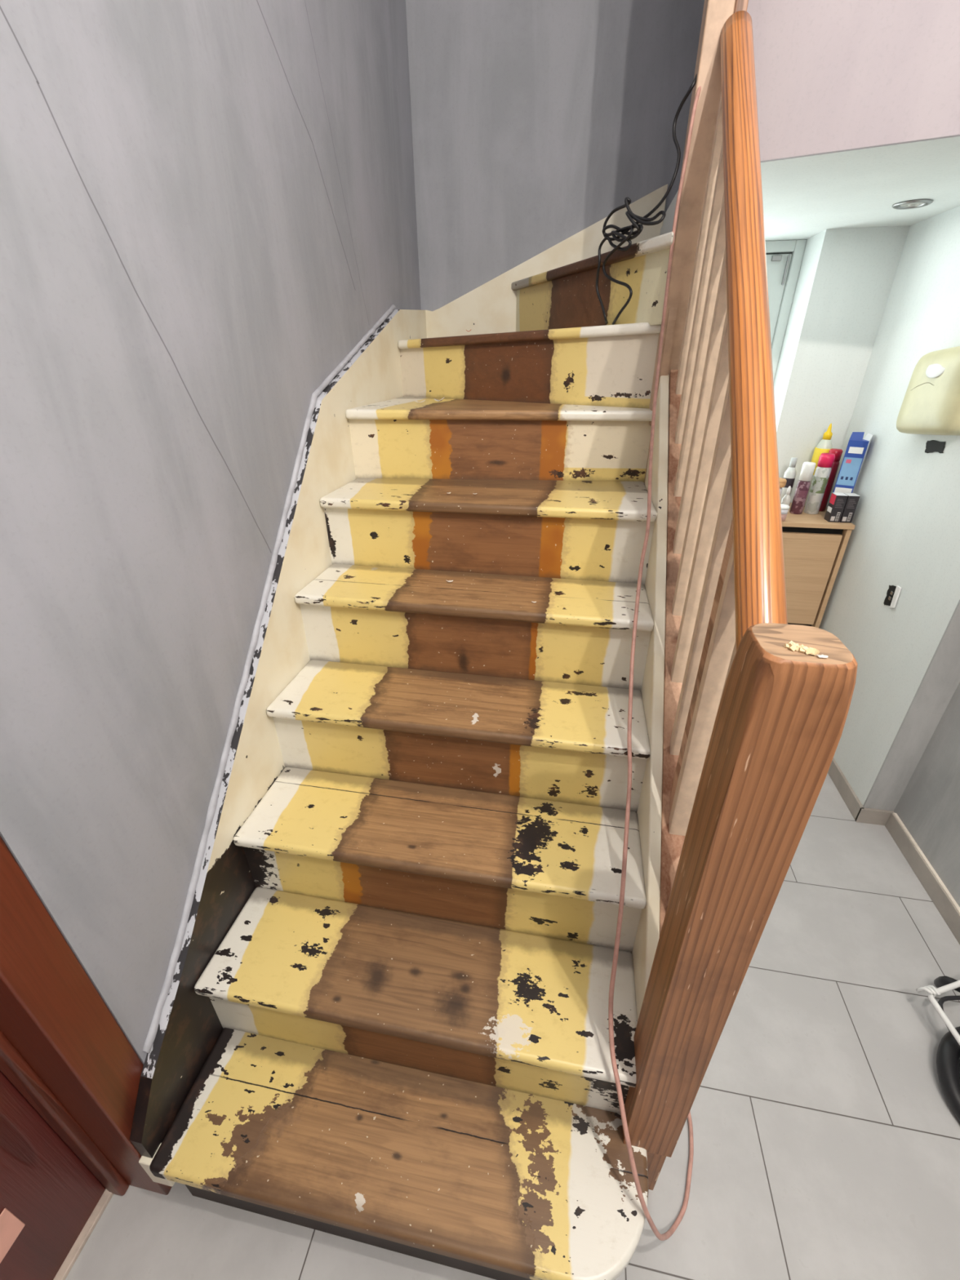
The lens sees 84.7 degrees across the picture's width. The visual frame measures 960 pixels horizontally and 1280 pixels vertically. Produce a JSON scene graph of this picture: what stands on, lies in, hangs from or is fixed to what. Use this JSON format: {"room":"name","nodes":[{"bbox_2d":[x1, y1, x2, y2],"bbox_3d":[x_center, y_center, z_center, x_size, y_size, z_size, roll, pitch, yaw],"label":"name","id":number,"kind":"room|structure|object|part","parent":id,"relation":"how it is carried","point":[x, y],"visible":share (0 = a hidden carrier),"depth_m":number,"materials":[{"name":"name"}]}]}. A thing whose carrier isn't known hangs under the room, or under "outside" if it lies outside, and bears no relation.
{"room":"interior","nodes":[
{"label":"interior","id":0,"kind":"room"},
{"bbox_2d":[0,0,421,1064],"bbox_3d":[-0.508,-0.790,1.446,0.145,3.100,2.314,5,29,9],"label":"wall","id":1,"kind":"structure","parent":0,"point":[206,206],"depth_m":0.91,"materials":[{"name":"grey paint"}]},
{"bbox_2d":[53,1188,113,1279],"bbox_3d":[-0.873,1.396,0.655,0.030,0.012,1.038,5,29,9],"label":"threshold","id":2,"kind":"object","parent":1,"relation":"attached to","point":[91,1224],"depth_m":1.04,"materials":[{"name":"beige wood"}]},
{"bbox_2d":[142,304,395,1053],"bbox_3d":[-0.471,-0.224,1.465,0.014,1.330,1.816,5,29,9],"label":"trim","id":3,"kind":"structure","parent":1,"relation":"attached to","point":[153,1030],"depth_m":1.19,"materials":[{"name":"paint"}]},
{"bbox_2d":[65,773,959,1279],"bbox_3d":[0.094,1.028,1.390,3.100,0.050,4.700,5,29,9],"label":"floor","id":4,"kind":"structure","parent":0,"point":[826,1131],"depth_m":1.17,"materials":[{"name":"grey tile"}]},
{"bbox_2d":[129,183,677,1279],"bbox_3d":[0.022,-0.254,1.505,0.965,2.104,2.295,5,29,9],"label":"staircase","id":5,"kind":"structure","parent":4,"relation":"on","point":[384,1020],"depth_m":1.21,"materials":[{"name":"paint"}]},
{"bbox_2d":[595,73,697,324],"bbox_3d":[0.410,-1.128,1.406,0.092,0.488,0.307,-10,30,-17],"label":"power cable","id":6,"kind":"object","parent":5,"relation":"on","point":[644,220],"visible":1,"depth_m":1.39,"materials":[{"name":"black rubber"}]},
{"bbox_2d":[622,0,857,1190],"bbox_3d":[0.433,-0.507,0.925,0.098,3.090,1.285,5,29,9],"label":"banister","id":7,"kind":"object","parent":5,"relation":"attached to","point":[753,726],"visible":0.98,"depth_m":0.84,"materials":[{"name":"brown wood"}]},
{"bbox_2d":[608,85,701,1240],"bbox_3d":[0.447,-0.159,1.106,0.241,2.299,1.480,5,29,9],"label":"cord","id":8,"kind":"object","parent":7,"relation":"hanging from","point":[668,1233],"visible":0.89,"depth_m":1.10,"materials":[{"name":"plastic"}]},
{"bbox_3d":[0.454,0.012,1.213,0.060,1.106,1.125,5,29,9],"label":"rail","id":9,"kind":"part","parent":7,"relation":"part of","materials":[{"name":"brown wood"}]},
{"bbox_3d":[0.518,-1.392,1.130,0.057,1.730,0.070,5,29,9],"label":"newel post","id":10,"kind":"part","parent":7,"relation":"part of","materials":[{"name":"beige paint"}]},
{"bbox_3d":[0.327,0.485,0.794,0.091,1.098,0.091,5,29,9],"label":"newel post","id":11,"kind":"part","parent":7,"relation":"part of","materials":[{"name":"brown wood"}]},
{"bbox_3d":[0.557,-1.727,0.940,0.026,0.960,0.070,5,29,9],"label":"newel post","id":12,"kind":"part","parent":7,"relation":"part of","materials":[{"name":"brown wood"}]},
{"bbox_3d":[0.450,-0.578,0.883,0.062,0.052,1.550,5,72,9],"label":"handrail","id":13,"kind":"part","parent":7,"relation":"part of","materials":[{"name":"brown wood"}]},
{"bbox_2d":[783,640,820,655],"bbox_3d":[0.316,0.009,0.517,0.031,0.009,0.014,20,34,33],"label":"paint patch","id":14,"kind":"object","parent":7,"relation":"on","point":[792,646],"visible":1,"depth_m":0.51,"materials":[{"name":"yellow paint"}]},
{"bbox_2d":[815,654,827,657],"bbox_3d":[0.328,0.015,0.505,0.011,0.002,0.006,2,28,4],"label":"chip","id":15,"kind":"object","parent":7,"relation":"on","point":[818,655],"visible":1,"depth_m":0.50,"materials":[{"name":"paint"}]},
{"bbox_2d":[782,502,855,627],"bbox_3d":[1.243,-0.163,2.549,0.622,0.930,0.360,5,29,9],"label":"base cabinet","id":16,"kind":"object","parent":4,"relation":"on","point":[815,547],"visible":0.21,"depth_m":2.23,"materials":[{"name":"brown wood"}]},
{"bbox_2d":[778,477,786,496],"bbox_3d":[1.268,-0.636,2.269,0.072,0.168,0.072,5,29,9],"label":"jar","id":17,"kind":"object","parent":16,"relation":"on","point":[782,481],"visible":0.2,"depth_m":2.22,"materials":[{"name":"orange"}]},
{"bbox_3d":[1.268,-0.674,2.249,0.072,0.030,0.072,5,29,9],"label":"wooden lid","id":18,"kind":"part","parent":17,"relation":"part of","materials":[{"name":"brown wood"}]},
{"bbox_2d":[780,503,789,521],"bbox_3d":[1.248,-0.528,2.182,0.051,0.062,0.051,5,29,9],"label":"plastic tub","id":19,"kind":"object","parent":16,"relation":"on","point":[784,508],"visible":0.55,"depth_m":2.16,"materials":[{"name":"white plastic"}]},
{"bbox_3d":[1.248,-0.550,2.170,0.051,0.012,0.051,5,29,9],"label":"lid","id":20,"kind":"part","parent":19,"relation":"part of","materials":[{"name":"white plastic"}]},
{"bbox_2d":[780,485,791,506],"bbox_3d":[1.329,-0.611,2.282,0.036,0.112,0.036,5,29,9],"label":"spray bottle","id":21,"kind":"object","parent":16,"relation":"on","point":[786,500],"visible":0.73,"depth_m":2.27,"materials":[{"name":"white plastic"}]},
{"bbox_2d":[780,457,797,502],"bbox_3d":[1.365,-0.697,2.332,0.046,0.214,0.046,5,29,9],"label":"clear bottle","id":22,"kind":"object","parent":16,"relation":"on","point":[790,473],"visible":0.71,"depth_m":2.30,"materials":[{"name":"plastic"}]},
{"bbox_2d":[789,462,815,514],"bbox_3d":[1.375,-0.646,2.242,0.049,0.211,0.049,5,29,9],"label":"spray can","id":23,"kind":"object","parent":16,"relation":"on","point":[802,487],"visible":1,"depth_m":2.23,"materials":[{"name":"white plastic"}]},
{"bbox_3d":[1.212,-0.276,2.312,0.571,0.410,0.020,5,29,9],"label":"drawer","id":24,"kind":"part","parent":16,"relation":"part of","materials":[{"name":"brown wood"}]},
{"bbox_3d":[1.219,-0.114,2.427,0.582,0.861,0.015,5,29,9],"label":"rail","id":25,"kind":"part","parent":16,"relation":"part of","materials":[{"name":"brown wood"}]},
{"bbox_2d":[804,422,832,506],"bbox_3d":[1.494,-0.768,2.319,0.068,0.350,0.068,5,29,9],"label":"glue bottle","id":26,"kind":"object","parent":16,"relation":"on","point":[824,445],"visible":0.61,"depth_m":2.26,"materials":[{"name":"yellow plastic"}]},
{"bbox_2d":[804,453,835,514],"bbox_3d":[1.439,-0.661,2.232,0.057,0.246,0.057,5,29,9],"label":"spray can","id":27,"kind":"object","parent":16,"relation":"on","point":[825,461],"visible":1,"depth_m":2.21,"materials":[{"name":"metal"}]},
{"bbox_2d":[818,448,843,511],"bbox_3d":[1.500,-0.690,2.274,0.052,0.256,0.052,5,29,9],"label":"spray can","id":28,"kind":"object","parent":16,"relation":"on","point":[837,452],"visible":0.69,"depth_m":2.24,"materials":[{"name":"red metal"}]},
{"bbox_3d":[1.539,-0.131,2.508,0.018,0.911,0.345,5,29,9],"label":"panel","id":29,"kind":"part","parent":16,"relation":"part of","materials":[{"name":"brown wood"}]},
{"bbox_2d":[823,492,848,522],"bbox_3d":[1.459,-0.543,2.158,0.042,0.109,0.051,5,29,9],"label":"box","id":30,"kind":"object","parent":16,"relation":"on","point":[837,501],"visible":1,"depth_m":2.14,"materials":[{"name":"black cardboard"}]},
{"bbox_3d":[1.439,-0.538,2.166,0.001,0.020,0.038,5,29,9],"label":"picture panel","id":31,"kind":"part","parent":30,"relation":"part of","materials":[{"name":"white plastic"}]},
{"bbox_3d":[1.439,-0.575,2.146,0.001,0.037,0.044,5,29,9],"label":"red panel","id":32,"kind":"part","parent":30,"relation":"part of","materials":[{"name":"red cardboard"}]},
{"bbox_2d":[840,493,859,523],"bbox_3d":[1.503,-0.540,2.151,0.041,0.109,0.051,5,29,9],"label":"box","id":33,"kind":"object","parent":16,"relation":"on","point":[852,500],"visible":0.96,"depth_m":2.13,"materials":[{"name":"black cardboard"}]},
{"bbox_2d":[832,431,872,493],"bbox_3d":[1.514,-0.675,2.159,0.073,0.339,0.055,18,33,30],"label":"carton","id":34,"kind":"object","parent":16,"relation":"on","point":[856,448],"visible":0.68,"depth_m":2.12,"materials":[{"name":"blue cardboard"}]},
{"bbox_3d":[1.496,-0.605,2.174,0.058,0.046,0.001,18,33,30],"label":"panel","id":35,"kind":"part","parent":34,"relation":"part of","materials":[{"name":"white cardboard"}]},
{"bbox_2d":[836,457,862,486],"bbox_3d":[1.496,-0.682,2.132,0.060,0.108,0.001,18,33,30],"label":"print","id":36,"kind":"object","parent":34,"relation":"on","point":[850,468],"depth_m":2.13},
{"bbox_2d":[915,975,959,1122],"bbox_3d":[1.242,1.008,1.254,0.300,0.131,0.440,5,29,9],"label":"trolley","id":37,"kind":"object","parent":4,"relation":"on","point":[948,1055],"visible":1,"depth_m":1.27,"materials":[{"name":"white metal"}]},
{"bbox_3d":[1.191,0.945,1.270,0.169,0.013,0.461,16,33,28],"label":"tube frame","id":38,"kind":"part","parent":37,"relation":"part of","materials":[{"name":"white metal"}]},
{"bbox_2d":[405,0,704,311],"bbox_3d":[0.780,-1.215,2.218,2.075,3.100,0.120,5,29,9],"label":"wall","id":39,"kind":"structure","parent":0,"point":[533,122],"depth_m":1.90,"materials":[{"name":"grey paint"}]},
{"bbox_2d":[660,203,675,235],"bbox_3d":[0.517,-0.230,1.604,0.012,1.955,1.960,5,29,9],"label":"wall","id":40,"kind":"structure","parent":0,"point":[667,227],"depth_m":1.75,"materials":[{"name":"white paint"}]},
{"bbox_2d":[662,136,959,240],"bbox_3d":[1.187,-1.387,1.639,1.123,0.040,1.515,5,29,9],"label":"ceiling","id":41,"kind":"structure","parent":0,"point":[803,197],"depth_m":1.50,"materials":[{"name":"white paint"}]},
{"bbox_2d":[892,199,933,209],"bbox_3d":[1.359,-1.369,1.657,0.104,0.008,0.104,5,29,9],"label":"recessed light","id":42,"kind":"object","parent":41,"relation":"in","point":[916,203],"visible":1,"depth_m":1.65,"materials":[{"name":"silver metal"}]},
{"bbox_2d":[773,226,910,502],"bbox_3d":[1.488,-0.767,2.587,0.285,1.955,0.350,5,29,9],"label":"wall","id":43,"kind":"structure","parent":0,"point":[846,276],"depth_m":2.15,"materials":[{"name":"white paint"}]},
{"bbox_2d":[746,0,959,162],"bbox_3d":[1.076,-1.588,0.850,1.163,1.145,0.012,13,31,23],"label":"wall","id":44,"kind":"structure","parent":0,"point":[832,76],"depth_m":1.16,"materials":[{"name":"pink paint"}]},
{"bbox_2d":[818,205,959,805],"bbox_3d":[1.649,-0.502,2.096,0.230,1.955,1.390,5,29,9],"label":"wall","id":45,"kind":"structure","parent":0,"point":[905,534],"depth_m":1.88,"materials":[{"name":"white paint"}]},
{"bbox_2d":[827,758,864,819],"bbox_3d":[1.504,0.404,2.406,0.011,0.067,1.055,5,29,9],"label":"baseboard","id":46,"kind":"structure","parent":45,"relation":"attached to","point":[846,791],"depth_m":2.06,"materials":[{"name":"grey tile"}]},
{"bbox_2d":[883,585,902,608],"bbox_3d":[1.463,-0.157,1.872,0.007,0.091,0.079,5,29,9],"label":"light switch","id":47,"kind":"object","parent":45,"relation":"attached to","point":[893,593],"visible":1,"depth_m":1.86,"materials":[{"name":"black plastic"}]},
{"bbox_2d":[896,346,959,435],"bbox_3d":[1.443,-0.779,1.654,0.080,0.270,0.321,5,29,9],"label":"dispenser","id":48,"kind":"object","parent":45,"relation":"attached to","point":[931,404],"depth_m":1.63,"materials":[{"name":"beige plastic"}]},
{"bbox_2d":[924,440,945,453],"bbox_3d":[1.478,-0.627,1.710,0.001,0.046,0.107,5,29,9],"label":"socket","id":49,"kind":"object","parent":45,"relation":"attached to","point":[932,446],"visible":1,"depth_m":1.71,"materials":[{"name":"black plastic"}]},
{"bbox_2d":[862,600,959,811],"bbox_3d":[1.460,-0.196,1.494,0.100,1.990,0.006,5,29,9],"label":"wall","id":50,"kind":"structure","parent":0,"point":[940,680],"depth_m":1.74,"materials":[{"name":"grey paint"}]},
{"bbox_2d":[854,807,894,825],"bbox_3d":[1.459,0.653,1.946,0.110,0.067,0.010,5,29,9],"label":"baseboard","id":51,"kind":"structure","parent":50,"relation":"attached to","point":[868,815],"depth_m":1.94,"materials":[{"name":"grey tile"}]},
{"bbox_2d":[893,681,959,906],"bbox_3d":[1.281,0.088,-0.196,0.130,3.100,3.260,5,29,9],"label":"wall","id":52,"kind":"structure","parent":0,"point":[928,806],"depth_m":1.70,"materials":[{"name":"grey paint"}]},
{"bbox_2d":[884,812,959,944],"bbox_3d":[1.218,1.421,0.530,0.014,0.067,3.243,5,29,9],"label":"baseboard","id":53,"kind":"structure","parent":52,"relation":"attached to","point":[943,904],"depth_m":1.72,"materials":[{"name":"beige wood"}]},
{"bbox_3d":[1.054,-0.866,2.773,0.645,1.955,0.090,5,29,9],"label":"wall niche","id":54,"kind":"object","parent":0,"visible":0},
{"bbox_2d":[764,239,806,381],"bbox_3d":[1.060,-0.827,2.702,0.605,1.955,0.066,5,29,9],"label":"door","id":55,"kind":"structure","parent":54,"relation":"attached to","point":[783,268],"depth_m":2.25,"materials":[{"name":"white plastic"}]},
{"bbox_3d":[1.036,-1.673,2.252,0.565,0.040,0.060,5,29,9],"label":"frame","id":56,"kind":"part","parent":55,"relation":"part of","materials":[{"name":"white plastic"}]},
{"bbox_3d":[-0.891,0.219,-0.414,0.145,3.100,1.986,5,29,9],"label":"wall","id":57,"kind":"structure","parent":0,"visible":0},
{"bbox_2d":[0,1070,106,1279],"bbox_3d":[-0.884,0.456,0.206,0.040,2.068,0.938,5,29,9],"label":"door","id":58,"kind":"structure","parent":57,"relation":"in","point":[48,1195],"depth_m":0.94,"materials":[{"name":"brown wood"}]},
{"bbox_3d":[-0.814,1.033,0.822,0.003,0.080,0.188,5,29,9],"label":"glass pane","id":59,"kind":"part","parent":58,"relation":"part of","materials":[{"name":"pink glass"}]},
{"bbox_2d":[0,1030,128,1195],"bbox_3d":[-0.764,0.233,0.609,0.037,2.100,0.020,5,29,9],"label":"trim","id":60,"kind":"structure","parent":57,"relation":"attached to","point":[13,1065],"depth_m":0.93,"materials":[{"name":"brown wood"}]},
{"bbox_2d":[0,835,172,1195],"bbox_3d":[-0.712,0.213,0.645,0.128,2.100,0.084,5,29,9],"label":"trim","id":61,"kind":"structure","parent":57,"relation":"attached to","point":[52,1013],"depth_m":0.83,"materials":[{"name":"brown wood"}]}
]}

